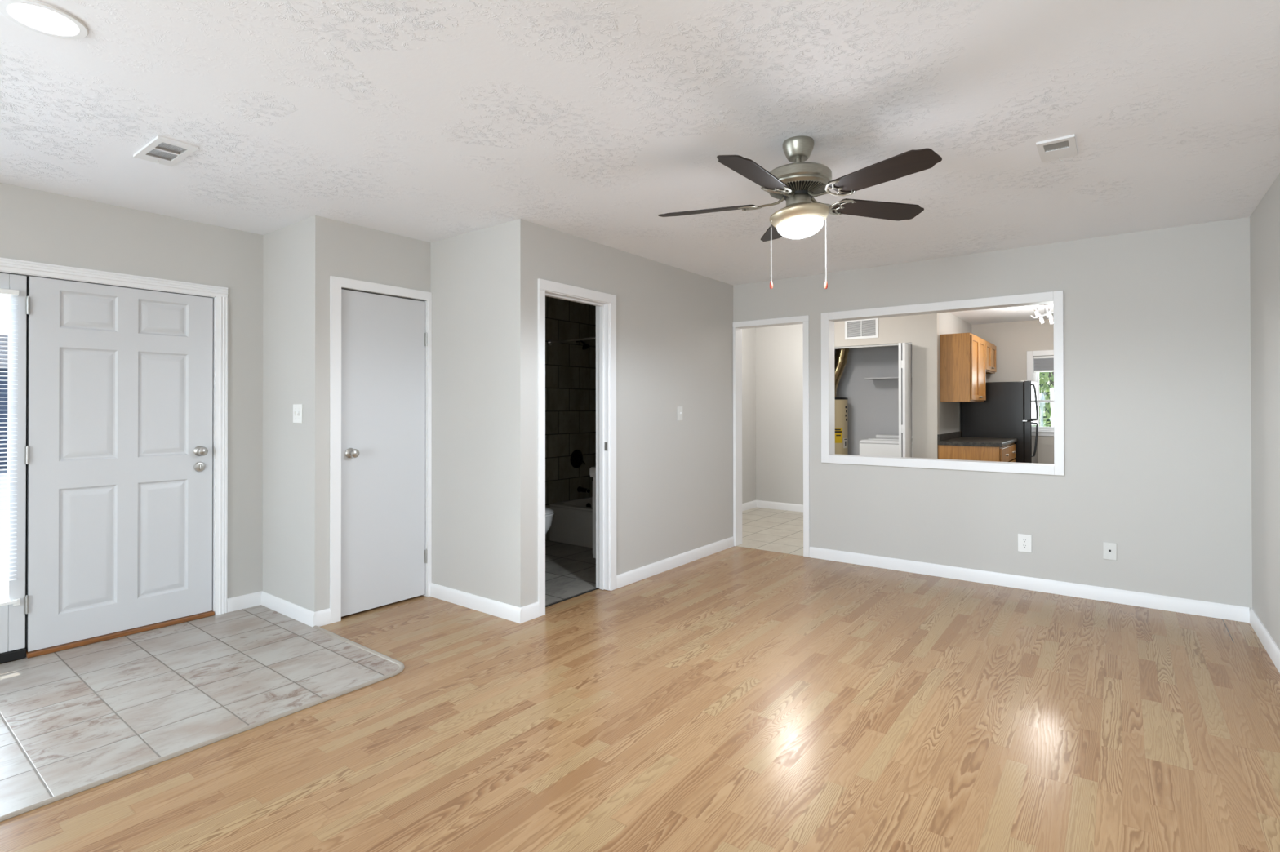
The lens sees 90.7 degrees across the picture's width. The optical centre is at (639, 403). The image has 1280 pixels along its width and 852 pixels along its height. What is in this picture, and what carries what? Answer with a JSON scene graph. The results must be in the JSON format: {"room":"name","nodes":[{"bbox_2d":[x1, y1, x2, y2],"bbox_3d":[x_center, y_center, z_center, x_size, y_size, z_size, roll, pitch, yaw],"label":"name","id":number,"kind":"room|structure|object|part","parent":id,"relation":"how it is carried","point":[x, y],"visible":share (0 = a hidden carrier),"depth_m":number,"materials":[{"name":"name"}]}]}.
{"room":"empty living room","nodes":[
{"label":"empty living room","id":0,"kind":"room"},
{"bbox_2d":[0,182,262,598],"bbox_3d":[-4.654,0.093,1.462,0.160,2.440,6.940,0,0,37],"label":"wall","id":1,"kind":"structure","parent":0,"point":[38,226],"depth_m":3.94,"materials":[{"name":"grey paint"}]},
{"bbox_2d":[0,648,26,663],"bbox_3d":[-3.496,1.292,2.932,0.096,0.048,0.930,0,0,37],"label":"trim","id":2,"kind":"structure","parent":1,"relation":"attached to","point":[12,655],"depth_m":3.24,"materials":[{"name":"black"}]},
{"bbox_2d":[0,272,26,653],"bbox_3d":[-3.483,0.300,2.927,0.045,1.930,0.926,0,0,37],"label":"window","id":3,"kind":"structure","parent":1,"relation":"in","point":[12,619],"depth_m":3.25,"materials":[{"name":"grey"}]},
{"bbox_2d":[0,288,20,606],"bbox_3d":[-3.426,0.227,2.939,0.032,1.617,0.798,0,0,37],"label":"mini blind","id":4,"kind":"object","parent":3,"relation":"attached to","point":[4,291],"visible":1,"depth_m":3.21,"materials":[{"name":"white plastic"}]},
{"bbox_3d":[-3.427,1.013,2.929,0.020,0.014,0.781,0,0,37],"label":"rail","id":5,"kind":"part","parent":4,"relation":"part of","materials":[{"name":"white plastic"}]},
{"bbox_2d":[25,276,28,648],"bbox_3d":[-3.252,0.312,3.285,0.017,1.960,1.780,0,0,37],"label":"trim","id":6,"kind":"structure","parent":1,"relation":"attached to","point":[27,277],"depth_m":3.32,"materials":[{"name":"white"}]},
{"bbox_2d":[0,257,227,615],"bbox_3d":[-3.255,0.293,3.280,0.168,2.058,1.928,0,0,37],"label":"trim","id":7,"kind":"structure","parent":1,"relation":"attached to","point":[10,266],"depth_m":3.96,"materials":[{"name":"white wood"}]},
{"bbox_2d":[24,275,213,652],"bbox_3d":[-2.918,0.315,3.607,0.118,1.953,0.850,0,0,37],"label":"door","id":8,"kind":"structure","parent":1,"relation":"in","point":[118,460],"depth_m":3.58,"materials":[{"name":"grey wood"}]},
{"bbox_3d":[-2.686,0.293,3.876,0.073,0.064,0.064,0,0,37],"label":"knob","id":9,"kind":"part","parent":8,"relation":"part of","materials":[{"name":"silver metal"}]},
{"bbox_2d":[26,610,214,658],"bbox_3d":[-2.950,1.307,3.636,0.114,0.024,0.848,0,0,37],"label":"trim","id":10,"kind":"structure","parent":1,"relation":"attached to","point":[157,625],"depth_m":3.56,"materials":[{"name":"brown wood"}]},
{"bbox_2d":[226,591,262,613],"bbox_3d":[-2.548,1.281,4.083,0.014,0.090,0.210,0,0,37],"label":"baseboard","id":11,"kind":"structure","parent":1,"relation":"attached to","point":[251,600],"depth_m":4.07,"materials":[{"name":"white wood"}]},
{"bbox_2d":[262,215,332,612],"bbox_3d":[-2.242,0.105,4.051,0.871,2.440,0.100,0,0,37],"label":"wall","id":12,"kind":"structure","parent":0,"point":[297,257],"depth_m":3.88,"materials":[{"name":"grey paint"}]},
{"bbox_2d":[261,591,315,626],"bbox_3d":[-2.200,1.279,3.942,0.711,0.090,0.014,0,0,37],"label":"baseboard","id":13,"kind":"structure","parent":12,"relation":"attached to","point":[306,616],"depth_m":3.91,"materials":[{"name":"white wood"}]},
{"bbox_2d":[293,404,302,423],"bbox_3d":[-2.099,0.062,3.869,0.115,0.116,0.018,0,0,37],"label":"light switch","id":14,"kind":"object","parent":12,"relation":"attached to","point":[297,408],"visible":1,"depth_m":3.86,"materials":[{"name":"white plastic"}]},
{"bbox_2d":[332,219,430,301],"bbox_3d":[-1.697,0.105,4.131,0.100,2.440,0.687,0,0,37],"label":"wall","id":15,"kind":"structure","parent":0,"point":[360,253],"depth_m":4.08,"materials":[{"name":"grey paint"}]},
{"bbox_2d":[315,608,330,626],"bbox_3d":[-1.891,1.278,3.772,0.014,0.090,0.088,0,0,37],"label":"baseboard","id":16,"kind":"structure","parent":15,"relation":"attached to","point":[323,616],"depth_m":3.77,"materials":[{"name":"white wood"}]},
{"bbox_2d":[329,275,431,623],"bbox_3d":[-1.694,0.278,4.120,0.116,2.093,0.698,0,0,37],"label":"trim","id":17,"kind":"structure","parent":15,"relation":"attached to","point":[336,283],"depth_m":3.85,"materials":[{"name":"white wood"}]},
{"bbox_2d":[341,288,427,617],"bbox_3d":[-1.640,0.304,4.107,0.108,2.014,0.612,0,0,37],"label":"door","id":18,"kind":"structure","parent":15,"relation":"in","point":[384,338],"depth_m":4.09,"materials":[{"name":"grey wood"}]},
{"bbox_3d":[-1.771,0.308,3.905,0.073,0.064,0.064,0,0,37],"label":"knob","id":19,"kind":"part","parent":18,"relation":"part of","materials":[{"name":"silver metal"}]},
{"bbox_2d":[430,218,533,608],"bbox_3d":[-1.403,0.106,4.401,1.783,2.440,0.100,0,0,37],"label":"wall","id":20,"kind":"structure","parent":0,"point":[481,280],"depth_m":4.03,"materials":[{"name":"grey paint"}]},
{"bbox_2d":[430,582,521,623],"bbox_3d":[-1.078,1.279,4.078,0.912,0.090,0.014,0,0,37],"label":"baseboard","id":21,"kind":"structure","parent":20,"relation":"attached to","point":[506,611],"depth_m":4.04,"materials":[{"name":"white wood"}]},
{"bbox_2d":[545,296,595,541],"bbox_3d":[-1.163,0.114,5.879,0.100,2.440,2.543,0,0,37],"label":"wall","id":22,"kind":"structure","parent":0,"point":[570,370],"depth_m":6.38,"materials":[{"name":"tile"}]},
{"bbox_2d":[547,337,595,345],"bbox_3d":[-0.310,-0.600,5.739,1.432,0.060,0.060,0,0,37],"label":"shower rod","id":23,"kind":"object","parent":22,"relation":"attached to","point":[550,342],"visible":0.52,"depth_m":5.99,"materials":[{"name":"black metal"}]},
{"bbox_2d":[570,449,585,468],"bbox_3d":[-0.621,0.567,6.447,0.072,0.188,0.188,0,0,37],"label":"shower valve","id":24,"kind":"object","parent":22,"relation":"attached to","point":[576,457],"visible":1,"depth_m":6.43,"materials":[{"name":"brown metal"}]},
{"bbox_3d":[-0.614,0.567,6.441,0.049,0.060,0.060,0,0,37],"label":"knob","id":25,"kind":"part","parent":24,"relation":"part of","materials":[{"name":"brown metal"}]},
{"bbox_2d":[575,341,590,350],"bbox_3d":[-0.584,-0.596,6.424,0.170,0.102,0.084,0,0,37],"label":"shower","id":26,"kind":"object","parent":22,"relation":"attached to","point":[585,346],"visible":0.96,"depth_m":6.39,"materials":[{"name":"brown metal"}]},
{"bbox_2d":[577,486,590,493],"bbox_3d":[-0.572,0.882,6.458,0.138,0.062,0.062,0,0,37],"label":"tub spout","id":27,"kind":"object","parent":22,"relation":"attached to","point":[580,489],"visible":1,"depth_m":6.44,"materials":[{"name":"brown metal"}]},
{"bbox_2d":[532,222,733,603],"bbox_3d":[0.062,0.107,4.948,0.112,2.440,2.543,0,0,37],"label":"wall","id":28,"kind":"structure","parent":0,"point":[674,326],"depth_m":4.99,"materials":[{"name":"grey paint"}]},
{"bbox_2d":[520,602,538,622],"bbox_3d":[-0.673,1.277,3.868,0.014,0.090,0.141,0,0,37],"label":"baseboard","id":29,"kind":"structure","parent":28,"relation":"attached to","point":[529,612],"depth_m":3.86,"materials":[{"name":"white wood"}]},
{"bbox_2d":[545,587,598,607],"bbox_3d":[-0.489,1.322,4.277,0.012,0.004,0.630,0,0,37],"label":"trim","id":30,"kind":"structure","parent":28,"relation":"attached to","point":[597,588],"depth_m":4.30,"materials":[{"name":"black"}]},
{"bbox_2d":[537,278,616,617],"bbox_3d":[-0.450,0.274,4.265,0.134,2.100,0.755,0,0,37],"label":"trim","id":31,"kind":"structure","parent":28,"relation":"attached to","point":[605,304],"depth_m":4.48,"materials":[{"name":"white wood"}]},
{"bbox_2d":[604,442,607,450],"bbox_3d":[-0.241,0.305,4.488,0.028,0.060,0.002,0,0,37],"label":"strike plate","id":32,"kind":"object","parent":28,"relation":"attached to","point":[605,443],"visible":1,"depth_m":4.49,"materials":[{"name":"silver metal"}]},
{"bbox_2d":[616,536,734,588],"bbox_3d":[0.355,1.284,5.221,0.014,0.090,1.746,0,0,37],"label":"baseboard","id":33,"kind":"structure","parent":28,"relation":"attached to","point":[623,580],"depth_m":5.08,"materials":[{"name":"white wood"}]},
{"bbox_2d":[677,406,682,421],"bbox_3d":[0.334,0.083,5.199,0.018,0.116,0.072,0,0,37],"label":"light switch","id":34,"kind":"object","parent":28,"relation":"attached to","point":[679,408],"visible":1,"depth_m":5.19,"materials":[{"name":"white plastic"}]},
{"bbox_2d":[0,0,1279,324],"bbox_3d":[0.410,-1.176,2.708,6.652,0.100,15.040,0,0,37],"label":"ceiling","id":35,"kind":"structure","parent":0,"point":[429,121],"depth_m":2.48,"materials":[{"name":"white paint"}]},
{"bbox_2d":[0,0,88,39],"bbox_3d":[-1.745,-1.125,1.852,0.198,0.006,0.198,0,0,37],"label":"recessed light","id":36,"kind":"object","parent":35,"relation":"in","point":[37,16],"visible":1,"depth_m":1.85,"materials":[{"name":"white"}]},
{"bbox_2d":[133,135,198,166],"bbox_3d":[-2.108,-1.108,2.809,0.335,0.028,0.145,0,0,37],"label":"ceiling vent","id":37,"kind":"object","parent":35,"relation":"in","point":[142,153],"visible":1,"depth_m":2.80,"materials":[{"name":"white metal"}]},
{"bbox_2d":[657,135,942,288],"bbox_3d":[0.683,-0.809,2.771,1.203,0.633,1.147,0,0,1],"label":"ceiling fan","id":38,"kind":"object","parent":35,"relation":"hanging from","point":[797,184],"visible":1,"depth_m":2.63,"materials":[{"name":"brown wood"}]},
{"bbox_3d":[0.300,-0.869,2.855,0.437,0.035,0.134,0,0,19],"label":"blade","id":39,"kind":"part","parent":38,"relation":"part of","materials":[{"name":"brown wood"}]},
{"bbox_3d":[0.438,-0.871,2.401,0.134,0.035,0.437,0,0,37],"label":"blade","id":40,"kind":"part","parent":38,"relation":"part of","materials":[{"name":"brown wood"}]},
{"bbox_3d":[0.564,-0.659,2.721,0.003,0.274,0.002,0,0,37],"label":"pull chain","id":41,"kind":"part","parent":38,"relation":"part of","materials":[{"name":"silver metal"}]},
{"bbox_3d":[0.564,-0.510,2.720,0.013,0.035,0.013,0,0,3],"label":"pull knob","id":42,"kind":"part","parent":38,"relation":"part of","materials":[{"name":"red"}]},
{"bbox_3d":[0.690,-0.868,3.126,0.134,0.035,0.437,0,0,1],"label":"blade","id":43,"kind":"part","parent":38,"relation":"part of","materials":[{"name":"brown wood"}]},
{"bbox_3d":[0.689,-0.749,2.720,0.196,0.070,0.197,0,0,37],"label":"lamp shade","id":44,"kind":"part","parent":38,"relation":"part of","materials":[{"name":"white glass"}]},
{"bbox_3d":[0.800,-0.659,2.721,0.003,0.274,0.002,0,0,37],"label":"pull chain","id":45,"kind":"part","parent":38,"relation":"part of","materials":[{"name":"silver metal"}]},
{"bbox_3d":[0.800,-0.510,2.720,0.013,0.035,0.013,0,0,-19],"label":"pull knob","id":46,"kind":"part","parent":38,"relation":"part of","materials":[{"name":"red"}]},
{"bbox_3d":[1.068,-0.870,2.840,0.437,0.035,0.134,0,0,-17],"label":"blade","id":47,"kind":"part","parent":38,"relation":"part of","materials":[{"name":"brown wood"}]},
{"bbox_3d":[0.912,-0.872,2.391,0.134,0.035,0.437,0,0,-35],"label":"blade","id":48,"kind":"part","parent":38,"relation":"part of","materials":[{"name":"brown wood"}]},
{"bbox_2d":[1030,303,1053,324],"bbox_3d":[4.448,-0.990,6.935,0.335,0.235,0.130,0,0,-21],"label":"spotlight fixture","id":49,"kind":"object","parent":35,"relation":"attached to","point":[1039,316],"visible":0.73,"depth_m":6.93,"materials":[{"name":"silver metal"}]},
{"bbox_2d":[1035,134,1077,162],"bbox_3d":[1.841,-1.113,2.789,0.137,0.028,0.250,0,0,37],"label":"ceiling vent","id":50,"kind":"object","parent":35,"relation":"in","point":[1064,147],"visible":1,"depth_m":2.77,"materials":[{"name":"white metal"}]},
{"bbox_2d":[0,507,1279,851],"bbox_3d":[0.436,1.372,2.664,6.581,0.124,15.020,0,0,37],"label":"floor","id":51,"kind":"structure","parent":0,"point":[735,699],"depth_m":2.59,"materials":[{"name":"laminate"}]},
{"bbox_2d":[0,626,404,822],"bbox_3d":[-2.634,1.314,2.569,1.709,0.018,2.741,0,0,37],"label":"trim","id":52,"kind":"structure","parent":51,"relation":"on","point":[6,816],"depth_m":2.46,"materials":[{"name":"beige"}]},
{"bbox_2d":[545,506,554,534],"bbox_3d":[-1.012,0.963,5.436,0.652,0.734,0.440,0,0,37],"label":"toilet","id":53,"kind":"object","parent":51,"relation":"on","point":[549,513],"visible":0.11,"depth_m":5.27,"materials":[{"name":"white ceramic"}]},
{"bbox_3d":[-0.962,0.907,5.398,0.514,0.026,0.376,0,0,37],"label":"lid","id":54,"kind":"part","parent":53,"relation":"part of","materials":[{"name":"white ceramic"}]},
{"bbox_3d":[-0.966,1.137,5.400,0.520,0.387,0.360,0,0,37],"label":"bowl","id":55,"kind":"part","parent":53,"relation":"part of","materials":[{"name":"white ceramic"}]},
{"bbox_3d":[-0.958,0.932,5.395,0.516,0.018,0.376,0,0,37],"label":"seat","id":56,"kind":"part","parent":53,"relation":"part of","materials":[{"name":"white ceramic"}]},
{"bbox_2d":[549,496,592,548],"bbox_3d":[-0.083,1.152,6.028,1.425,0.360,0.788,0,0,37],"label":"bathtub","id":57,"kind":"object","parent":51,"relation":"on","point":[572,520],"visible":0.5,"depth_m":5.99,"materials":[{"name":"grey ceramic"}]},
{"bbox_2d":[589,466,595,558],"bbox_3d":[-0.086,0.920,5.191,0.421,0.813,0.545,0,0,37],"label":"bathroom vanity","id":58,"kind":"object","parent":51,"relation":"on","point":[593,469],"visible":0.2,"depth_m":5.08,"materials":[{"name":"white"}]},
{"bbox_2d":[589,466,595,477],"bbox_3d":[-0.087,0.553,5.193,0.421,0.078,0.545,0,0,37],"label":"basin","id":59,"kind":"object","parent":58,"relation":"in","point":[593,469],"depth_m":5.08,"materials":[{"name":"white ceramic"}]},
{"bbox_3d":[-0.305,0.924,5.204,0.017,0.590,0.242,0,0,37],"label":"door","id":60,"kind":"part","parent":58,"relation":"part of","materials":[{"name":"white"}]},
{"bbox_2d":[835,397,848,454],"bbox_3d":[2.534,0.630,8.432,0.456,1.428,0.456,0,0,37],"label":"water heater","id":61,"kind":"object","parent":51,"relation":"on","point":[841,403],"visible":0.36,"depth_m":8.23,"materials":[{"name":"beige metal"}]},
{"bbox_2d":[834,348,848,397],"bbox_3d":[2.603,-0.591,8.386,0.351,1.008,0.176,0,0,37],"label":"flue pipe","id":62,"kind":"object","parent":61,"relation":"on","point":[841,356],"visible":0.39,"depth_m":8.30,"materials":[{"name":"metal"}]},
{"bbox_2d":[859,434,912,457],"bbox_3d":[3.178,0.873,7.877,0.679,0.935,0.664,0,0,37],"label":"washing machine","id":63,"kind":"object","parent":51,"relation":"on","point":[882,445],"visible":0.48,"depth_m":7.70,"materials":[{"name":"white metal"}]},
{"bbox_3d":[3.178,0.465,7.879,0.679,0.038,0.664,0,0,37],"label":"panel","id":64,"kind":"part","parent":63,"relation":"part of","materials":[{"name":"white metal"}]},
{"bbox_3d":[3.145,0.440,7.837,0.495,0.010,0.430,0,0,37],"label":"lid","id":65,"kind":"part","parent":63,"relation":"part of","materials":[{"name":"white metal"}]},
{"bbox_2d":[937,442,1015,462],"bbox_3d":[3.989,0.902,7.419,0.658,0.868,1.203,0,0,37],"label":"base cabinet","id":66,"kind":"object","parent":51,"relation":"on","point":[1006,453],"visible":0.32,"depth_m":6.97,"materials":[{"name":"brown wood"}]},
{"bbox_2d":[937,431,1017,447],"bbox_3d":[3.978,0.409,7.421,0.642,0.116,1.226,0,0,37],"label":"countertop","id":67,"kind":"structure","parent":66,"relation":"on","point":[954,438],"depth_m":7.13,"materials":[{"name":"laminate"}]},
{"bbox_3d":[4.049,0.574,7.020,0.019,0.170,0.553,0,0,37],"label":"drawer","id":68,"kind":"part","parent":66,"relation":"part of","materials":[{"name":"brown wood"}]},
{"bbox_3d":[4.390,0.576,7.469,0.019,0.170,0.554,0,0,37],"label":"drawer","id":69,"kind":"part","parent":66,"relation":"part of","materials":[{"name":"brown wood"}]},
{"bbox_2d":[961,380,1038,463],"bbox_3d":[4.681,0.531,8.150,0.831,1.618,0.753,0,0,37],"label":"refrigerator","id":70,"kind":"object","parent":51,"relation":"on","point":[1010,410],"visible":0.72,"depth_m":7.82,"materials":[{"name":"black metal"}]},
{"bbox_3d":[4.927,-0.033,7.968,0.076,0.481,0.750,0,0,37],"label":"freezer door","id":71,"kind":"part","parent":70,"relation":"part of","materials":[{"name":"black"}]},
{"bbox_3d":[4.928,0.734,7.964,0.076,1.029,0.750,0,0,37],"label":"fridge door","id":72,"kind":"part","parent":70,"relation":"part of","materials":[{"name":"black"}]},
{"bbox_3d":[4.778,-0.019,7.654,0.072,0.441,0.027,0,0,37],"label":"handle","id":73,"kind":"part","parent":70,"relation":"part of","materials":[{"name":"black plastic"}]},
{"bbox_3d":[4.778,0.438,7.652,0.072,0.425,0.027,0,0,37],"label":"handle","id":74,"kind":"part","parent":70,"relation":"part of","materials":[{"name":"black plastic"}]},
{"bbox_2d":[742,328,755,503],"bbox_3d":[0.834,0.120,7.412,0.100,2.440,2.085,0,0,37],"label":"wall","id":75,"kind":"structure","parent":0,"point":[748,335],"depth_m":8.06,"materials":[{"name":"grey paint"}]},
{"bbox_2d":[742,500,756,511],"bbox_3d":[0.887,1.295,7.379,0.014,0.090,2.065,0,0,37],"label":"baseboard","id":76,"kind":"structure","parent":75,"relation":"attached to","point":[752,504],"depth_m":8.04,"materials":[{"name":"white wood"}]},
{"bbox_2d":[755,324,803,504],"bbox_3d":[1.886,0.123,8.145,0.890,2.440,0.354,0,0,37],"label":"wall","id":77,"kind":"structure","parent":0,"point":[779,348],"depth_m":8.02,"materials":[{"name":"grey paint"}]},
{"bbox_2d":[756,500,803,512],"bbox_3d":[1.822,1.297,7.957,0.776,0.090,0.014,0,0,37],"label":"baseboard","id":78,"kind":"structure","parent":77,"relation":"attached to","point":[765,504],"depth_m":7.99,"materials":[{"name":"white wood"}]},
{"bbox_2d":[834,344,912,455],"bbox_3d":[3.064,0.124,8.534,1.955,2.440,0.100,0,0,37],"label":"wall","id":79,"kind":"structure","parent":0,"point":[873,410],"depth_m":8.47,"materials":[{"name":"grey paint"}]},
{"bbox_2d":[864,377,898,384],"bbox_3d":[3.349,-0.295,8.019,0.875,0.072,0.380,0,0,37],"label":"closet shelf","id":80,"kind":"object","parent":79,"relation":"attached to","point":[879,380],"visible":0.44,"depth_m":8.26,"materials":[{"name":"grey paint"}]},
{"bbox_2d":[834,313,939,458],"bbox_3d":[2.849,0.119,7.573,1.335,2.440,0.100,0,0,37],"label":"wall","id":81,"kind":"structure","parent":0,"point":[922,331],"depth_m":7.24,"materials":[{"name":"grey paint"}]},
{"bbox_2d":[844,318,878,339],"bbox_3d":[2.674,-0.906,7.641,0.399,0.249,0.010,0,0,37],"label":"air vent","id":82,"kind":"object","parent":81,"relation":"in","point":[864,328],"visible":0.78,"depth_m":7.63,"materials":[{"name":"white metal"}]},
{"bbox_3d":[2.677,-0.906,7.645,0.339,0.189,0.001,0,0,37],"label":"plate","id":83,"kind":"part","parent":82,"relation":"part of","materials":[{"name":"white metal"}]},
{"bbox_2d":[834,342,911,349],"bbox_3d":[2.759,-0.692,7.632,1.008,0.022,0.040,0,0,37],"label":"trim","id":84,"kind":"structure","parent":81,"relation":"attached to","point":[887,344],"depth_m":7.62,"materials":[{"name":"grey wood"}]},
{"bbox_2d":[898,342,911,457],"bbox_3d":[3.034,0.319,7.234,0.072,2.005,0.275,0,0,37],"label":"door","id":85,"kind":"structure","parent":81,"relation":"in","point":[904,348],"depth_m":7.14,"materials":[{"name":"white wood"}]},
{"bbox_2d":[938,312,971,435],"bbox_3d":[3.974,0.120,8.034,0.100,2.440,1.996,0,0,37],"label":"wall","id":86,"kind":"structure","parent":0,"point":[950,412],"depth_m":7.66,"materials":[{"name":"grey paint"}]},
{"bbox_2d":[937,431,961,441],"bbox_3d":[3.730,0.390,7.609,0.021,0.074,1.226,0,0,37],"label":"backsplash","id":87,"kind":"structure","parent":86,"relation":"attached to","point":[943,437],"depth_m":7.51,"materials":[{"name":"laminate"}]},
{"bbox_2d":[940,333,986,402],"bbox_3d":[3.870,-0.405,7.525,0.354,0.772,0.936,0,0,37],"label":"upper cabinet","id":88,"kind":"object","parent":86,"relation":"attached to","point":[962,355],"visible":1,"depth_m":7.20,"materials":[{"name":"brown wood"}]},
{"bbox_3d":[3.844,-0.406,7.261,0.020,0.732,0.444,0,0,37],"label":"door","id":89,"kind":"part","parent":88,"relation":"part of","materials":[{"name":"brown wood"}]},
{"bbox_3d":[4.118,-0.405,7.621,0.020,0.732,0.444,0,0,37],"label":"door","id":90,"kind":"part","parent":88,"relation":"part of","materials":[{"name":"brown wood"}]},
{"bbox_2d":[983,339,996,373],"bbox_3d":[4.408,-0.595,8.234,0.354,0.386,0.838,0,0,37],"label":"upper cabinet","id":91,"kind":"object","parent":86,"relation":"attached to","point":[990,348],"visible":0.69,"depth_m":8.13,"materials":[{"name":"brown wood"}]},
{"bbox_3d":[4.397,-0.596,7.990,0.020,0.346,0.395,0,0,37],"label":"door","id":92,"kind":"part","parent":91,"relation":"part of","materials":[{"name":"brown wood"}]},
{"bbox_3d":[4.640,-0.594,8.311,0.020,0.346,0.395,0,0,37],"label":"door","id":93,"kind":"part","parent":91,"relation":"part of","materials":[{"name":"brown wood"}]},
{"bbox_2d":[733,217,1252,609],"bbox_3d":[2.202,0.105,4.992,6.532,2.440,0.115,0,0,37],"label":"wall","id":94,"kind":"structure","parent":0,"point":[1157,411],"depth_m":4.23,"materials":[{"name":"grey paint"}]},
{"bbox_2d":[733,315,809,557],"bbox_3d":[1.204,0.284,5.742,0.741,2.092,0.135,0,0,37],"label":"trim","id":95,"kind":"structure","parent":94,"relation":"attached to","point":[804,320],"depth_m":5.90,"materials":[{"name":"white wood"}]},
{"bbox_2d":[821,290,1064,475],"bbox_3d":[2.274,-0.137,4.933,1.723,1.276,0.143,0,0,37],"label":"trim","id":96,"kind":"structure","parent":94,"relation":"attached to","point":[828,455],"depth_m":4.83,"materials":[{"name":"white wood"}]},
{"bbox_2d":[1017,533,1031,553],"bbox_3d":[2.739,0.996,4.503,0.084,0.126,0.008,0,0,37],"label":"wall outlet","id":97,"kind":"object","parent":94,"relation":"attached to","point":[1024,541],"visible":1,"depth_m":4.50,"materials":[{"name":"white plastic"}]},
{"bbox_2d":[1022,543,1027,548],"bbox_3d":[2.737,1.016,4.501,0.033,0.033,0.002,0,0,37],"label":"receptacle","id":98,"kind":"object","parent":97,"relation":"attached to","point":[1024,545],"depth_m":4.50,"materials":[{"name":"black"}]},
{"bbox_2d":[808,546,1249,622],"bbox_3d":[2.562,1.278,4.632,2.755,0.090,0.014,0,0,37],"label":"baseboard","id":99,"kind":"structure","parent":94,"relation":"attached to","point":[1219,611],"depth_m":4.41,"materials":[{"name":"white wood"}]},
{"bbox_2d":[1102,542,1116,560],"bbox_3d":[3.124,0.983,4.205,0.072,0.114,0.016,0,0,37],"label":"cable jack plate","id":100,"kind":"object","parent":94,"relation":"attached to","point":[1109,549],"visible":1,"depth_m":4.21,"materials":[{"name":"white plastic"}]},
{"bbox_2d":[971,319,1053,464],"bbox_3d":[6.066,0.116,7.774,3.745,2.440,0.120,0,0,37],"label":"wall","id":101,"kind":"structure","parent":0,"point":[1012,340],"depth_m":8.47,"materials":[{"name":"grey paint"}]},
{"bbox_2d":[1026,350,1053,436],"bbox_3d":[5.582,-0.136,8.067,1.108,1.121,0.060,0,0,37],"label":"trim","id":102,"kind":"structure","parent":101,"relation":"attached to","point":[1042,353],"depth_m":8.34,"materials":[{"name":"white wood"}]},
{"bbox_2d":[1033,355,1053,431],"bbox_3d":[5.621,-0.131,8.119,0.968,0.991,0.070,0,0,37],"label":"window","id":103,"kind":"structure","parent":101,"relation":"in","point":[1036,375],"depth_m":8.36,"materials":[{"name":"white"}]},
{"bbox_2d":[1034,355,1053,372],"bbox_3d":[5.591,-0.519,8.081,0.948,0.205,0.030,0,0,37],"label":"window shade","id":104,"kind":"object","parent":103,"relation":"attached to","point":[1041,363],"visible":0.36,"depth_m":8.29,"materials":[{"name":"grey fabric"}]},
{"bbox_3d":[5.591,-0.426,8.081,0.948,0.018,0.030,0,0,37],"label":"rail","id":105,"kind":"part","parent":104,"relation":"part of","materials":[{"name":"white plastic"}]},
{"bbox_3d":[5.632,-0.310,8.134,0.908,0.593,0.030,0,0,37],"label":"sash","id":106,"kind":"part","parent":103,"relation":"part of","materials":[{"name":"white"}]},
{"bbox_3d":[5.615,0.146,8.110,0.908,0.386,0.030,0,0,37],"label":"sash","id":107,"kind":"part","parent":103,"relation":"part of","materials":[{"name":"white plastic"}]},
{"bbox_2d":[1249,173,1279,649],"bbox_3d":[0.621,0.077,-0.315,0.120,2.440,10.250,0,0,37],"label":"wall","id":108,"kind":"structure","parent":0,"point":[1264,220],"depth_m":3.40,"materials":[{"name":"grey paint"}]},
{"bbox_2d":[1249,608,1279,673],"bbox_3d":[0.569,1.252,-0.281,0.014,0.090,10.250,0,0,37],"label":"baseboard","id":109,"kind":"structure","parent":108,"relation":"attached to","point":[1272,649],"depth_m":3.38,"materials":[{"name":"white wood"}]},
{"label":"outside","id":110,"kind":"structure","parent":0,"visible":0},
{"bbox_2d":[0,470,7,603],"bbox_3d":[-9.322,1.509,7.702,14.824,0.210,17.000,0,0,37],"label":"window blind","id":111,"kind":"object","parent":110,"point":[3,585],"depth_m":6.63,"materials":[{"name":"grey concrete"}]},
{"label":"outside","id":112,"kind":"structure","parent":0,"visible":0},
{"bbox_3d":[27.282,1.743,35.905,120.000,0.050,69.800,0,0,37],"label":"lawn","id":113,"kind":"structure","parent":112,"visible":0},
{"bbox_2d":[1039,392,1044,426],"bbox_3d":[6.778,0.706,10.671,0.096,1.790,0.096,0,0,37],"label":"lamp post","id":114,"kind":"object","parent":113,"relation":"on","point":[1042,397],"visible":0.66,"depth_m":10.65,"materials":[{"name":"white"}]},
{"bbox_3d":[6.778,0.826,10.670,0.080,1.550,0.080,0,0,37],"label":"post","id":115,"kind":"part","parent":114,"relation":"part of","materials":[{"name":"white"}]},
{"bbox_2d":[1039,373,1050,426],"bbox_3d":[12.658,-1.517,20.599,6.144,6.324,6.235,0,0,37],"label":"leafy tree","id":116,"kind":"object","parent":113,"relation":"on","point":[1040,384],"visible":0.02,"depth_m":19.66,"materials":[{"name":"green plant"}]},
{"bbox_2d":[1039,366,1053,426],"bbox_3d":[8.191,-0.812,12.596,3.084,4.836,3.071,0,0,37],"label":"leafy tree","id":117,"kind":"object","parent":113,"relation":"on","point":[1051,374],"visible":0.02,"depth_m":12.56,"materials":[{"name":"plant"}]},
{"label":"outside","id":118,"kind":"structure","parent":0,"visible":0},
{"bbox_2d":[0,334,8,469],"bbox_3d":[-16.612,-0.024,14.502,4.800,3.350,15.600,0,0,37],"label":"house","id":119,"kind":"structure","parent":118,"point":[3,362],"depth_m":14.23,"materials":[{"name":"blue"}]}
]}

